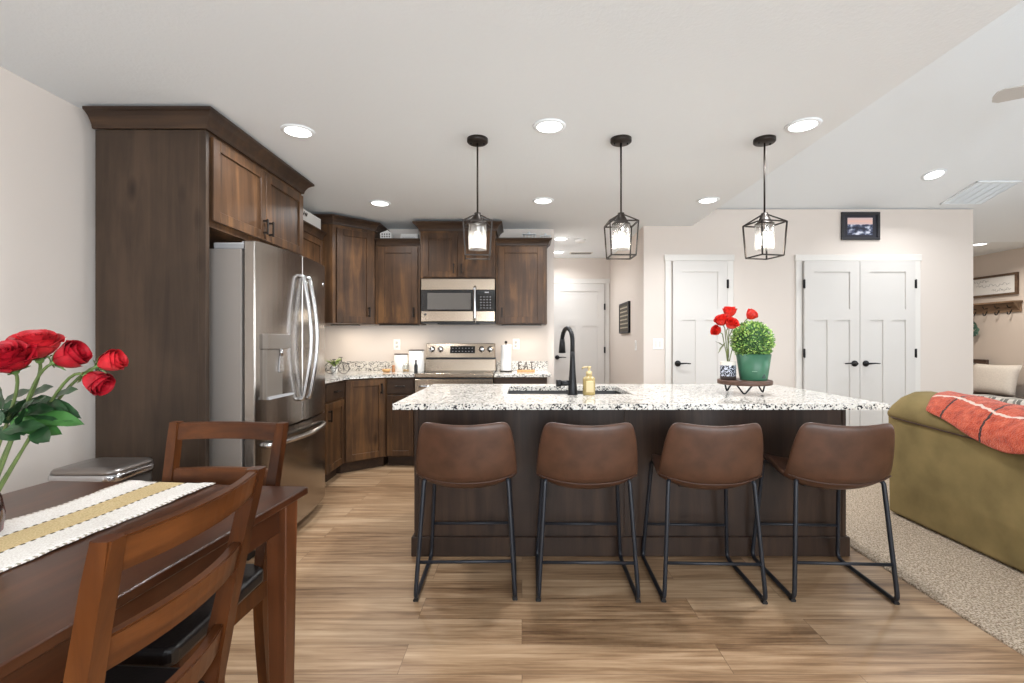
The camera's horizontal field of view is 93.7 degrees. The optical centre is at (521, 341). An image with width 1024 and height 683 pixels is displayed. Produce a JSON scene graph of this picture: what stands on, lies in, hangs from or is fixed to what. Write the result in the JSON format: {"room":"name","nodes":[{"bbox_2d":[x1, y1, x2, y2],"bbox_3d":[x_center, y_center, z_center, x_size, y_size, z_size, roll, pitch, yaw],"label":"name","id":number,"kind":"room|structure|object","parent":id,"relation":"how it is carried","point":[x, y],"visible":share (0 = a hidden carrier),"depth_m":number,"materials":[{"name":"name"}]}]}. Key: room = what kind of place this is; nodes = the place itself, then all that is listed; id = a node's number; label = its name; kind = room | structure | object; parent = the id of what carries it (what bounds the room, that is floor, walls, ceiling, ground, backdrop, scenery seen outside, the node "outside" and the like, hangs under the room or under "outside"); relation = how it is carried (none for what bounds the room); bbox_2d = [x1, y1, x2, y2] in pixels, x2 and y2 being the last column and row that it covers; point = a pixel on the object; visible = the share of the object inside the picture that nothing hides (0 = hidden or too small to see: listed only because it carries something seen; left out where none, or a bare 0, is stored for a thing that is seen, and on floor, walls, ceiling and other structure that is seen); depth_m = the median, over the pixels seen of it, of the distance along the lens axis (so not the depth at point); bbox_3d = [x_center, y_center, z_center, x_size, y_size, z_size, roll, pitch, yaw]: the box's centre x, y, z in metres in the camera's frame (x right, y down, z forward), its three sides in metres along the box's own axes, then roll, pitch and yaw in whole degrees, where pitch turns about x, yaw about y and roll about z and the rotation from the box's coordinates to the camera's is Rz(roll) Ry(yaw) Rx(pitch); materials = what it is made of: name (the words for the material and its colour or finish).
{"room":"kitchen","nodes":[
{"label":"kitchen","id":0,"kind":"room"},
{"bbox_2d":[0,66,119,493],"bbox_3d":[-2.410,-0.005,1.360,0.100,2.480,8.120,0,0,0],"label":"wall","id":1,"kind":"structure","parent":0,"point":[47,142],"depth_m":2.38,"materials":[{"name":"beige paint"}]},
{"bbox_2d":[82,106,313,255],"bbox_3d":[-1.985,-0.928,3.140,0.710,0.607,1.260,0,0,0],"label":"upper cabinet","id":2,"kind":"object","parent":1,"relation":"attached to","point":[254,195],"visible":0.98,"depth_m":2.86,"materials":[{"name":"brown wood"}]},
{"bbox_2d":[303,220,326,264],"bbox_3d":[-2.107,-0.610,4.180,0.475,0.860,0.840,0,0,0],"label":"upper cabinet","id":3,"kind":"object","parent":1,"relation":"attached to","point":[313,236],"visible":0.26,"depth_m":4.37,"materials":[{"name":"brown wood"}]},
{"bbox_2d":[303,209,320,228],"bbox_3d":[-1.988,-1.102,4.305,0.165,0.120,0.510,0,0,0],"label":"crate","id":4,"kind":"object","parent":3,"relation":"on","point":[308,217],"visible":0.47,"depth_m":4.36,"materials":[{"name":"white wood"}]},
{"bbox_2d":[325,229,553,383],"bbox_3d":[-1.003,-0.005,5.380,2.715,2.480,0.120,0,0,0],"label":"wall","id":5,"kind":"structure","parent":0,"point":[362,342],"depth_m":5.32,"materials":[{"name":"beige paint"}]},
{"bbox_2d":[313,214,389,324],"bbox_3d":[-1.903,-0.701,4.955,0.885,1.042,0.720,0,0,0],"label":"upper cabinet","id":6,"kind":"object","parent":5,"relation":"attached to","point":[349,243],"visible":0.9,"depth_m":4.77,"materials":[{"name":"brown wood"}]},
{"bbox_2d":[325,361,425,369],"bbox_3d":[-1.702,0.269,4.511,1.307,0.102,1.615,0,0,0],"label":"backsplash","id":7,"kind":"structure","parent":5,"relation":"attached to","point":[353,365],"depth_m":5.30,"materials":[{"name":"stone"}]},
{"bbox_2d":[375,238,425,324],"bbox_3d":[-1.289,-0.621,5.120,0.462,0.882,0.389,0,0,0],"label":"upper cabinet","id":8,"kind":"object","parent":5,"relation":"attached to","point":[397,260],"visible":0.99,"depth_m":4.97,"materials":[{"name":"brown wood"}]},
{"bbox_2d":[412,221,503,279],"bbox_3d":[-0.657,-0.935,5.088,0.910,0.570,0.455,0,0,0],"label":"upper cabinet","id":9,"kind":"object","parent":5,"relation":"attached to","point":[442,255],"visible":0.91,"depth_m":4.91,"materials":[{"name":"brown wood"}]},
{"bbox_2d":[421,279,496,324],"bbox_3d":[-0.651,-0.407,5.067,0.752,0.462,0.494,0,0,0],"label":"microwave","id":10,"kind":"object","parent":9,"relation":"attached to","point":[443,301],"visible":1,"depth_m":4.87,"materials":[{"name":"silver metal"}]},
{"bbox_2d":[497,361,547,369],"bbox_3d":[0.004,0.269,5.309,0.560,0.102,0.021,0,0,0],"label":"backsplash","id":11,"kind":"structure","parent":5,"relation":"attached to","point":[537,365],"depth_m":5.30,"materials":[{"name":"stone"}]},
{"bbox_2d":[496,238,551,324],"bbox_3d":[0.021,-0.624,5.120,0.577,0.887,0.389,0,0,0],"label":"upper cabinet","id":12,"kind":"object","parent":5,"relation":"attached to","point":[521,263],"visible":0.99,"depth_m":4.97,"materials":[{"name":"brown wood"}]},
{"bbox_2d":[0,0,1022,257],"bbox_3d":[-0.315,-1.295,2.290,4.290,0.100,9.980,0,0,0],"label":"ceiling","id":13,"kind":"structure","parent":0,"point":[392,93],"depth_m":2.26,"materials":[{"name":"white paint"}]},
{"bbox_2d":[280,124,314,138],"bbox_3d":[-1.325,-1.240,2.839,0.190,0.009,0.190,0,0,0],"label":"recessed light","id":14,"kind":"object","parent":13,"relation":"in","point":[293,130],"visible":1,"depth_m":2.83,"materials":[{"name":"white paint"}]},
{"bbox_2d":[284,127,310,136],"bbox_3d":[-1.325,-1.240,2.839,0.147,0.004,0.147,0,0,-39],"label":"diffuser","id":15,"kind":"object","parent":14,"relation":"attached to","point":[291,131],"depth_m":2.83,"materials":[{"name":"white plastic"}]},
{"bbox_2d":[369,200,390,206],"bbox_3d":[-1.276,-1.240,4.315,0.190,0.009,0.190,0,0,0],"label":"recessed light","id":16,"kind":"object","parent":13,"relation":"in","point":[382,203],"visible":1,"depth_m":4.31,"materials":[{"name":"white paint"}]},
{"bbox_2d":[463,134,492,259],"bbox_3d":[-0.274,-0.881,2.950,0.180,0.729,0.180,0,0,-6],"label":"pendant light","id":17,"kind":"object","parent":13,"relation":"hanging from","point":[477,222],"visible":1,"depth_m":2.93,"materials":[{"name":"black metal"}]},
{"bbox_2d":[468,212,486,231],"bbox_3d":[-0.274,-0.731,2.950,0.112,0.116,0.112,0,0,-6],"label":"socket","id":18,"kind":"object","parent":17,"relation":"attached to","point":[477,225],"depth_m":2.93,"materials":[{"name":"silver metal"}]},
{"bbox_2d":[532,197,553,203],"bbox_3d":[0.185,-1.240,4.238,0.190,0.009,0.190,0,0,0],"label":"recessed light","id":19,"kind":"object","parent":13,"relation":"in","point":[541,200],"visible":1,"depth_m":4.22,"materials":[{"name":"white paint"}]},
{"bbox_2d":[533,118,565,133],"bbox_3d":[0.159,-1.240,2.773,0.190,0.009,0.190,0,0,0],"label":"recessed light","id":20,"kind":"object","parent":13,"relation":"in","point":[549,125],"visible":1,"depth_m":2.76,"materials":[{"name":"white paint"}]},
{"bbox_2d":[537,122,561,131],"bbox_3d":[0.159,-1.240,2.773,0.147,0.004,0.147,0,0,17],"label":"diffuser","id":21,"kind":"object","parent":20,"relation":"attached to","point":[541,126],"depth_m":2.77,"materials":[{"name":"white plastic"}]},
{"bbox_2d":[604,134,638,259],"bbox_3d":[0.608,-0.881,2.950,0.180,0.729,0.180,0,0,-1],"label":"pendant light","id":22,"kind":"object","parent":13,"relation":"hanging from","point":[620,221],"visible":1,"depth_m":2.94,"materials":[{"name":"black metal"}]},
{"bbox_2d":[612,212,629,231],"bbox_3d":[0.608,-0.731,2.950,0.112,0.116,0.112,0,0,-1],"label":"socket","id":23,"kind":"object","parent":22,"relation":"attached to","point":[621,216],"depth_m":2.93,"materials":[{"name":"silver metal"}]},
{"bbox_2d":[697,197,719,203],"bbox_3d":[1.637,-1.240,4.223,0.190,0.009,0.190,0,0,0],"label":"recessed light","id":24,"kind":"object","parent":13,"relation":"in","point":[705,200],"visible":1,"depth_m":4.22,"materials":[{"name":"white paint"}]},
{"bbox_2d":[699,198,716,202],"bbox_3d":[1.637,-1.240,4.223,0.147,0.004,0.147,0,0,-39],"label":"diffuser","id":25,"kind":"object","parent":24,"relation":"attached to","point":[702,200],"depth_m":4.22,"materials":[{"name":"white plastic"}]},
{"bbox_2d":[742,134,787,259],"bbox_3d":[1.490,-0.881,2.950,0.180,0.729,0.180,0,0,-12],"label":"pendant light","id":26,"kind":"object","parent":13,"relation":"hanging from","point":[764,222],"visible":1,"depth_m":2.93,"materials":[{"name":"brown metal"}]},
{"bbox_2d":[754,212,774,231],"bbox_3d":[1.490,-0.731,2.950,0.112,0.116,0.112,0,0,-12],"label":"socket","id":27,"kind":"object","parent":26,"relation":"attached to","point":[764,215],"depth_m":2.93,"materials":[{"name":"silver metal"}]},
{"bbox_2d":[784,117,821,132],"bbox_3d":[1.616,-1.240,2.760,0.190,0.009,0.190,0,0,0],"label":"recessed light","id":28,"kind":"object","parent":13,"relation":"in","point":[804,124],"visible":1,"depth_m":2.75,"materials":[{"name":"white paint"}]},
{"bbox_2d":[789,120,817,131],"bbox_3d":[1.616,-1.240,2.760,0.147,0.004,0.147,0,0,-17],"label":"diffuser","id":29,"kind":"object","parent":28,"relation":"attached to","point":[797,125],"depth_m":2.75,"materials":[{"name":"white plastic"}]},
{"bbox_2d":[554,258,609,383],"bbox_3d":[0.832,-0.005,7.220,1.195,2.480,0.120,0,0,0],"label":"wall","id":30,"kind":"structure","parent":0,"point":[564,268],"depth_m":7.16,"materials":[{"name":"beige paint"}]},
{"bbox_2d":[554,284,605,383],"bbox_3d":[0.850,0.182,7.109,0.776,2.085,0.097,0,0,0],"label":"door","id":31,"kind":"structure","parent":30,"relation":"in","point":[580,307],"depth_m":7.13,"materials":[{"name":"grey paint"}]},
{"bbox_2d":[554,279,609,383],"bbox_3d":[0.843,0.151,7.149,0.931,2.168,0.026,0,0,0],"label":"trim","id":32,"kind":"structure","parent":30,"relation":"attached to","point":[606,282],"depth_m":7.14,"materials":[{"name":"white paint"}]},
{"bbox_2d":[225,463,1023,682],"bbox_3d":[-0.245,1.260,2.280,4.430,0.050,9.960,0,0,0],"label":"floor","id":33,"kind":"structure","parent":0,"point":[358,620],"depth_m":2.14,"materials":[{"name":"wood"}]},
{"bbox_2d":[48,457,154,481],"bbox_3d":[-1.915,0.895,2.186,0.314,0.679,0.301,0,0,0],"label":"trash can","id":34,"kind":"object","parent":33,"relation":"on","point":[103,469],"visible":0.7,"depth_m":2.14,"materials":[{"name":"grey metal"}]},
{"bbox_2d":[95,130,208,481],"bbox_3d":[-1.997,0.048,2.595,0.596,2.374,0.031,0,0,0],"label":"cabinet end panel","id":35,"kind":"object","parent":33,"relation":"on","point":[152,186],"visible":0.58,"depth_m":2.58,"materials":[{"name":"brown wood"}]},
{"bbox_2d":[0,481,307,682],"bbox_3d":[-1.207,0.855,0.899,0.910,0.760,1.420,0,0,4],"label":"dining table","id":36,"kind":"object","parent":33,"relation":"on","point":[39,596],"visible":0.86,"depth_m":1.07,"materials":[{"name":"brown wood"}]},
{"bbox_2d":[0,480,214,572],"bbox_3d":[-1.210,0.469,1.029,0.304,0.009,1.150,0,0,4],"label":"table runner","id":37,"kind":"object","parent":36,"relation":"on","point":[25,538],"visible":1,"depth_m":1.28,"materials":[{"name":"white fabric"}]},
{"bbox_2d":[0,493,5,531],"bbox_3d":[-1.301,0.403,1.150,0.088,0.132,0.088,0,0,0],"label":"vase","id":38,"kind":"object","parent":37,"relation":"on","point":[2,506],"visible":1,"depth_m":1.17,"materials":[{"name":"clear glass"}]},
{"bbox_2d":[0,340,50,446],"bbox_3d":[-1.154,0.218,1.091,0.318,0.444,0.130,0,0,40],"label":"rose","id":39,"kind":"object","parent":38,"relation":"in","point":[12,361],"visible":0.97,"depth_m":1.07,"materials":[{"name":"red plant"}]},
{"bbox_2d":[0,329,65,464],"bbox_3d":[-1.176,0.205,1.135,0.277,0.470,0.158,0,0,19],"label":"rose","id":40,"kind":"object","parent":38,"relation":"in","point":[48,342],"visible":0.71,"depth_m":1.14,"materials":[{"name":"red plant"}]},
{"bbox_2d":[0,340,92,475],"bbox_3d":[-1.161,0.218,1.141,0.344,0.444,0.120,0,0,13],"label":"rose","id":41,"kind":"object","parent":38,"relation":"in","point":[72,353],"visible":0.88,"depth_m":1.13,"materials":[{"name":"red plant"}]},
{"bbox_2d":[0,368,115,491],"bbox_3d":[-1.135,0.252,1.154,0.343,0.379,0.061,0,0,10],"label":"rose","id":42,"kind":"object","parent":38,"relation":"in","point":[98,383],"visible":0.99,"depth_m":1.13,"materials":[{"name":"red plant"}]},
{"bbox_2d":[0,349,128,484],"bbox_3d":[-1.145,0.230,1.166,0.327,0.422,0.095,0,0,0],"label":"rose","id":43,"kind":"object","parent":38,"relation":"in","point":[112,359],"visible":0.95,"depth_m":1.17,"materials":[{"name":"red plant"}]},
{"bbox_2d":[60,466,265,682],"bbox_3d":[-0.867,0.762,0.905,0.590,0.945,0.462,0,0,0],"label":"dining chair","id":44,"kind":"object","parent":33,"relation":"on","point":[96,648],"visible":0.94,"depth_m":0.84,"materials":[{"name":"brown wood"}]},
{"bbox_2d":[117,421,288,682],"bbox_3d":[-1.067,0.762,1.470,0.462,0.945,0.590,0,0,3],"label":"dining chair","id":45,"kind":"object","parent":33,"relation":"on","point":[176,646],"visible":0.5,"depth_m":1.64,"materials":[{"name":"brown wood"}]},
{"bbox_2d":[209,241,326,560],"bbox_3d":[-1.838,0.335,3.165,0.963,1.800,0.960,0,0,0],"label":"refrigerator","id":46,"kind":"object","parent":33,"relation":"on","point":[267,302],"visible":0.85,"depth_m":2.78,"materials":[{"name":"grey metal"}]},
{"bbox_2d":[323,380,343,482],"bbox_3d":[-1.976,0.793,4.075,0.739,0.883,0.741,0,0,0],"label":"base cabinet","id":47,"kind":"object","parent":33,"relation":"on","point":[334,391],"visible":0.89,"depth_m":4.22,"materials":[{"name":"brown wood"}]},
{"bbox_2d":[336,377,387,472],"bbox_3d":[-1.841,0.793,4.882,1.008,0.883,0.866,0,0,0],"label":"base cabinet","id":48,"kind":"object","parent":33,"relation":"on","point":[365,398],"visible":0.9,"depth_m":4.58,"materials":[{"name":"brown wood"}]},
{"bbox_2d":[325,361,425,383],"bbox_3d":[-1.702,0.284,4.511,1.307,0.132,1.615,0,0,0],"label":"countertop","id":49,"kind":"structure","parent":48,"relation":"on","point":[357,369],"depth_m":5.12,"materials":[{"name":"stone"}]},
{"bbox_2d":[325,357,348,373],"bbox_3d":[-1.819,0.236,4.720,0.246,0.166,0.014,0,0,0],"label":"bicycle","id":50,"kind":"object","parent":49,"relation":"on","point":[338,357],"visible":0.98,"depth_m":4.72,"materials":[{"name":"grey metal"}]},
{"bbox_2d":[394,353,407,371],"bbox_3d":[-1.298,0.225,5.160,0.149,0.191,0.149,0,0,0],"label":"canister","id":51,"kind":"object","parent":49,"relation":"on","point":[400,359],"visible":0.89,"depth_m":5.10,"materials":[{"name":"white ceramic"}]},
{"bbox_2d":[409,349,423,371],"bbox_3d":[-1.125,0.203,5.120,0.164,0.235,0.164,0,0,0],"label":"canister","id":52,"kind":"object","parent":49,"relation":"on","point":[414,354],"visible":0.88,"depth_m":5.05,"materials":[{"name":"white ceramic"}]},
{"bbox_2d":[386,377,415,465],"bbox_3d":[-1.192,0.793,4.990,0.283,0.883,0.649,0,0,0],"label":"base cabinet","id":53,"kind":"object","parent":33,"relation":"on","point":[399,423],"visible":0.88,"depth_m":4.71,"materials":[{"name":"brown wood"}]},
{"bbox_2d":[414,343,495,392],"bbox_3d":[-0.662,0.608,4.947,0.764,1.175,0.696,0,0,0],"label":"range","id":54,"kind":"object","parent":33,"relation":"on","point":[446,363],"visible":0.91,"depth_m":5.17,"materials":[{"name":"silver metal"}]},
{"bbox_2d":[419,370,495,373],"bbox_3d":[-0.662,0.320,4.968,0.756,0.018,0.525,0,0,0],"label":"cooktop","id":55,"kind":"object","parent":54,"relation":"in","point":[426,371],"depth_m":4.99,"materials":[{"name":"grey metal"}]},
{"bbox_2d":[413,422,517,601],"bbox_3d":[-0.274,0.810,2.486,0.497,0.864,0.528,0,0,-1],"label":"bar stool","id":56,"kind":"object","parent":33,"relation":"on","point":[482,455],"visible":1,"depth_m":2.27,"materials":[{"name":"brown leather"}]},
{"bbox_2d":[494,377,546,383],"bbox_3d":[-0.014,0.793,4.990,0.520,0.883,0.649,0,0,0],"label":"base cabinet","id":57,"kind":"object","parent":33,"relation":"on","point":[497,380],"visible":0.02,"depth_m":4.70,"materials":[{"name":"brown wood"}]},
{"bbox_2d":[494,361,550,376],"bbox_3d":[0.006,0.284,5.005,0.565,0.132,0.629,0,0,0],"label":"countertop","id":58,"kind":"structure","parent":57,"relation":"on","point":[540,367],"depth_m":5.30,"materials":[{"name":"stone"}]},
{"bbox_2d":[500,341,511,371],"bbox_3d":[-0.170,0.156,5.100,0.130,0.328,0.129,0,0,0],"label":"paper towel holder","id":59,"kind":"object","parent":58,"relation":"on","point":[505,349],"visible":1,"depth_m":5.05,"materials":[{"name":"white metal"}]},
{"bbox_2d":[535,422,640,602],"bbox_3d":[0.318,0.810,2.476,0.497,0.864,0.528,0,0,1],"label":"bar stool","id":60,"kind":"object","parent":33,"relation":"on","point":[570,456],"visible":1,"depth_m":2.26,"materials":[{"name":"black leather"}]},
{"bbox_2d":[411,410,849,555],"bbox_3d":[0.624,0.793,3.167,2.522,0.884,0.825,0,0,0],"label":"base cabinet","id":61,"kind":"object","parent":33,"relation":"on","point":[780,428],"visible":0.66,"depth_m":2.77,"materials":[{"name":"brown wood"}]},
{"bbox_2d":[393,384,888,409],"bbox_3d":[0.610,0.335,3.040,2.547,0.030,1.160,0,0,0],"label":"countertop","id":62,"kind":"structure","parent":61,"relation":"on","point":[435,396],"depth_m":2.69,"materials":[{"name":"stone"}]},
{"bbox_2d":[508,391,620,393],"bbox_3d":[0.289,0.444,3.170,0.784,0.186,0.523,0,0,0],"label":"sink","id":63,"kind":"object","parent":62,"relation":"in","point":[510,392],"visible":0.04,"depth_m":3.42,"materials":[{"name":"grey"}]},
{"bbox_2d":[556,326,577,394],"bbox_3d":[0.269,0.113,2.961,0.131,0.415,0.218,0,0,0],"label":"faucet","id":64,"kind":"object","parent":62,"relation":"on","point":[571,383],"visible":1,"depth_m":2.87,"materials":[{"name":"black metal"}]},
{"bbox_2d":[581,366,594,394],"bbox_3d":[0.398,0.234,2.879,0.081,0.173,0.075,0,0,0],"label":"soap bottle","id":65,"kind":"object","parent":62,"relation":"on","point":[588,380],"visible":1,"depth_m":2.85,"materials":[{"name":"beige"}]},
{"bbox_2d":[717,378,772,394],"bbox_3d":[1.358,0.273,2.930,0.310,0.081,0.310,0,0,0],"label":"plant stand","id":66,"kind":"object","parent":62,"relation":"on","point":[737,382],"visible":0.88,"depth_m":2.82,"materials":[{"name":"brown wood"}]},
{"bbox_2d":[720,361,735,379],"bbox_3d":[1.258,0.176,2.930,0.092,0.112,0.092,0,0,0],"label":"patterned pot","id":67,"kind":"object","parent":66,"relation":"on","point":[727,368],"visible":0.98,"depth_m":2.89,"materials":[{"name":"white ceramic"}]},
{"bbox_2d":[710,325,726,357],"bbox_3d":[1.202,0.025,2.894,0.125,0.255,0.066,0,0,-8],"label":"tulip","id":68,"kind":"object","parent":67,"relation":"in","point":[715,330],"visible":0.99,"depth_m":2.89,"materials":[{"name":"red plant"}]},
{"bbox_2d":[713,314,727,360],"bbox_3d":[1.198,-0.007,2.891,0.083,0.320,0.124,0,0,24],"label":"tulip","id":69,"kind":"object","parent":67,"relation":"in","point":[720,319],"visible":0.98,"depth_m":2.87,"materials":[{"name":"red plant"}]},
{"bbox_2d":[722,306,736,340],"bbox_3d":[1.262,-0.032,2.916,0.086,0.368,0.084,0,0,34],"label":"tulip","id":70,"kind":"object","parent":67,"relation":"in","point":[729,311],"visible":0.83,"depth_m":2.90,"materials":[{"name":"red plant"}]},
{"bbox_2d":[725,317,743,360],"bbox_3d":[1.242,0.003,2.852,0.128,0.300,0.109,0,0,-39],"label":"tulip","id":71,"kind":"object","parent":67,"relation":"in","point":[731,322],"visible":1,"depth_m":2.83,"materials":[{"name":"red plant"}]},
{"bbox_2d":[729,308,757,360],"bbox_3d":[1.346,-0.025,2.930,0.183,0.355,0.081,0,0,0],"label":"tulip","id":72,"kind":"object","parent":67,"relation":"in","point":[751,314],"visible":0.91,"depth_m":2.91,"materials":[{"name":"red plant"}]},
{"bbox_2d":[729,320,775,380],"bbox_3d":[1.394,0.050,2.905,0.268,0.365,0.266,0,0,0],"label":"potted topiary","id":73,"kind":"object","parent":66,"relation":"on","point":[753,347],"visible":0.99,"depth_m":2.83,"materials":[{"name":"green plant"}]},
{"bbox_2d":[736,354,771,380],"bbox_3d":[1.401,0.153,2.905,0.196,0.157,0.196,0,0,0],"label":"pot","id":74,"kind":"object","parent":73,"relation":"attached to","point":[751,367],"depth_m":2.83,"materials":[{"name":"green ceramic"}]},
{"bbox_2d":[641,423,767,604],"bbox_3d":[0.914,0.810,2.466,0.497,0.864,0.528,0,0,2],"label":"bar stool","id":75,"kind":"object","parent":33,"relation":"on","point":[694,456],"visible":1,"depth_m":2.25,"materials":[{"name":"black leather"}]},
{"bbox_2d":[751,422,899,604],"bbox_3d":[1.534,0.810,2.466,0.497,0.864,0.528,0,0,3],"label":"bar stool","id":76,"kind":"object","parent":33,"relation":"on","point":[838,458],"visible":1,"depth_m":2.25,"materials":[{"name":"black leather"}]},
{"bbox_2d":[610,229,640,383],"bbox_3d":[1.370,-0.005,6.225,0.120,2.480,1.870,0,0,0],"label":"wall","id":77,"kind":"structure","parent":0,"point":[625,275],"depth_m":6.02,"materials":[{"name":"beige paint"}]},
{"bbox_2d":[619,301,629,333],"bbox_3d":[1.296,-0.297,6.074,0.027,0.385,0.556,0,0,0],"label":"wall plaque","id":78,"kind":"object","parent":77,"relation":"attached to","point":[624,308],"visible":1,"depth_m":6.04,"materials":[{"name":"grey wood"}]},
{"bbox_2d":[641,209,972,394],"bbox_3d":[3.085,-0.095,5.230,3.550,2.659,0.120,0,0,0],"label":"wall","id":79,"kind":"structure","parent":0,"point":[943,238],"depth_m":5.17,"materials":[{"name":"beige paint"}]},
{"bbox_2d":[653,339,662,348],"bbox_3d":[1.465,0.027,5.165,0.112,0.116,0.010,0,0,0],"label":"light switch","id":80,"kind":"object","parent":79,"relation":"attached to","point":[657,343],"visible":1,"depth_m":5.16,"materials":[{"name":"white plastic"}]},
{"bbox_2d":[664,255,734,383],"bbox_3d":[1.904,0.151,5.159,0.752,2.168,0.026,0,0,0],"label":"trim","id":81,"kind":"structure","parent":79,"relation":"attached to","point":[667,258],"depth_m":5.15,"materials":[{"name":"white paint"}]},
{"bbox_2d":[672,261,728,383],"bbox_3d":[1.912,0.182,5.120,0.597,2.085,0.097,0,0,0],"label":"door","id":82,"kind":"structure","parent":79,"relation":"in","point":[699,288],"depth_m":5.13,"materials":[{"name":"grey paint"}]},
{"bbox_2d":[802,261,859,425],"bbox_3d":[3.305,0.182,5.120,0.605,2.085,0.097,0,0,0],"label":"door","id":83,"kind":"structure","parent":79,"relation":"in","point":[830,289],"depth_m":5.13,"materials":[{"name":"grey paint"}]},
{"bbox_2d":[794,255,921,391],"bbox_3d":[3.611,0.151,5.159,1.356,2.168,0.026,0,0,0],"label":"trim","id":84,"kind":"structure","parent":79,"relation":"attached to","point":[798,259],"depth_m":5.15,"materials":[{"name":"white paint"}]},
{"bbox_2d":[841,212,879,239],"bbox_3d":[3.638,-1.241,5.159,0.415,0.302,0.021,0,0,0],"label":"framed picture","id":85,"kind":"object","parent":79,"relation":"attached to","point":[854,225],"visible":1,"depth_m":5.16,"materials":[{"name":"black"}]},
{"bbox_2d":[848,218,872,234],"bbox_3d":[3.635,-1.239,5.162,0.269,0.183,0.002,0,0,0],"label":"print","id":86,"kind":"object","parent":85,"relation":"attached to","point":[856,226],"depth_m":5.16},
{"bbox_2d":[860,261,916,425],"bbox_3d":[3.916,0.182,5.120,0.605,2.085,0.097,0,0,0],"label":"door","id":87,"kind":"structure","parent":79,"relation":"in","point":[888,352],"depth_m":5.13,"materials":[{"name":"grey paint"}]},
{"bbox_2d":[717,0,1023,241],"bbox_3d":[4.205,-1.848,1.635,4.990,1.218,8.670,0,0,0],"label":"ceiling","id":88,"kind":"structure","parent":0,"point":[945,115],"depth_m":4.22,"materials":[{"name":"white paint"}]},
{"bbox_2d":[921,169,946,180],"bbox_3d":[3.921,-1.587,4.568,0.189,0.051,0.184,0,0,5],"label":"recessed light","id":89,"kind":"object","parent":88,"relation":"attached to","point":[934,174],"visible":1,"depth_m":4.56,"materials":[{"name":"white paint"}]},
{"bbox_2d":[924,171,943,178],"bbox_3d":[3.921,-1.585,4.567,0.148,0.004,0.148,0,-14,0],"label":"diffuser","id":90,"kind":"object","parent":89,"relation":"attached to","point":[935,174],"depth_m":4.57,"materials":[{"name":"white plastic"}]},
{"bbox_2d":[940,181,1021,204],"bbox_3d":[4.650,-1.505,4.878,0.440,0.117,0.422,0,0,0],"label":"return air grille","id":91,"kind":"object","parent":88,"relation":"attached to","point":[979,192],"visible":1,"depth_m":4.86,"materials":[{"name":"white metal"}]},
{"bbox_2d":[992,85,1023,102],"bbox_3d":[3.506,-1.758,2.617,1.280,0.666,1.297,0,0,0],"label":"ceiling fan","id":92,"kind":"object","parent":88,"relation":"hanging from","point":[1017,92],"visible":1,"depth_m":2.90,"materials":[{"name":"white plastic"}]},
{"bbox_2d":[846,479,1023,655],"bbox_3d":[4.335,1.254,2.350,4.730,0.062,10.100,0,0,0],"label":"carpet","id":93,"kind":"structure","parent":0,"point":[985,591],"depth_m":2.60,"materials":[{"name":"beige carpet"}]},
{"bbox_2d":[887,391,1023,571],"bbox_3d":[3.084,0.783,2.345,0.972,0.880,2.190,0,0,0],"label":"sofa","id":94,"kind":"object","parent":93,"relation":"on","point":[967,491],"visible":0.78,"depth_m":2.90,"materials":[{"name":"green fabric"}]},
{"bbox_2d":[887,391,968,436],"bbox_3d":[2.776,0.461,2.345,0.357,0.237,2.190,0,0,0],"label":"sofa arm","id":95,"kind":"object","parent":94,"relation":"on","point":[909,413],"depth_m":3.19,"materials":[{"name":"green fabric"}]},
{"bbox_2d":[926,391,1023,453],"bbox_3d":[2.773,0.459,2.314,0.423,0.268,1.724,0,0,0],"label":"throw blanket","id":96,"kind":"object","parent":94,"relation":"on","point":[998,425],"visible":1,"depth_m":2.72,"materials":[{"name":"fabric"}]},
{"bbox_2d":[973,359,1023,398],"bbox_3d":[6.305,0.739,6.375,0.510,0.968,1.650,0,0,0],"label":"bench","id":97,"kind":"object","parent":93,"relation":"on","point":[979,361],"visible":0.12,"depth_m":6.78,"materials":[{"name":"brown wood"}]},
{"bbox_2d":[973,363,1021,396],"bbox_3d":[6.400,0.513,6.520,0.198,0.417,0.620,0,0,-6],"label":"pillow","id":98,"kind":"object","parent":97,"relation":"on","point":[991,379],"visible":0.88,"depth_m":6.42,"materials":[{"name":"beige fabric"}]},
{"bbox_2d":[973,394,1023,404],"bbox_3d":[6.136,0.844,6.050,0.248,0.269,0.861,0,0,0],"label":"striped blanket","id":99,"kind":"object","parent":97,"relation":"on","point":[1019,401],"visible":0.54,"depth_m":6.02,"materials":[{"name":"white fabric"}]},
{"bbox_2d":[973,247,1023,397],"bbox_3d":[6.660,-0.615,2.350,0.120,3.700,9.900,0,0,0],"label":"wall","id":100,"kind":"structure","parent":0,"point":[999,340],"depth_m":6.61,"materials":[{"name":"beige paint"}]},
{"bbox_2d":[973,272,1018,297],"bbox_3d":[6.582,-0.777,6.825,0.034,0.295,0.910,0,0,0],"label":"wall sign","id":101,"kind":"object","parent":100,"relation":"attached to","point":[1007,283],"visible":0.8,"depth_m":6.66,"materials":[{"name":"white wood"}]},
{"bbox_2d":[973,300,1022,316],"bbox_3d":[6.540,-0.451,6.800,0.119,0.184,0.960,0,0,0],"label":"coat rack","id":102,"kind":"object","parent":100,"relation":"attached to","point":[1014,305],"visible":0.72,"depth_m":6.62,"materials":[{"name":"brown wood"}]},
{"bbox_2d":[973,300,1022,305],"bbox_3d":[6.540,-0.531,6.800,0.119,0.023,0.960,0,0,0],"label":"shelf","id":103,"kind":"object","parent":102,"relation":"attached to","point":[1014,302],"depth_m":6.55,"materials":[{"name":"brown wood"}]},
{"bbox_2d":[973,242,1023,256],"bbox_3d":[5.720,-1.292,6.695,1.960,0.107,1.450,0,0,0],"label":"ceiling","id":104,"kind":"structure","parent":0,"point":[992,247],"depth_m":6.32,"materials":[{"name":"white paint"}]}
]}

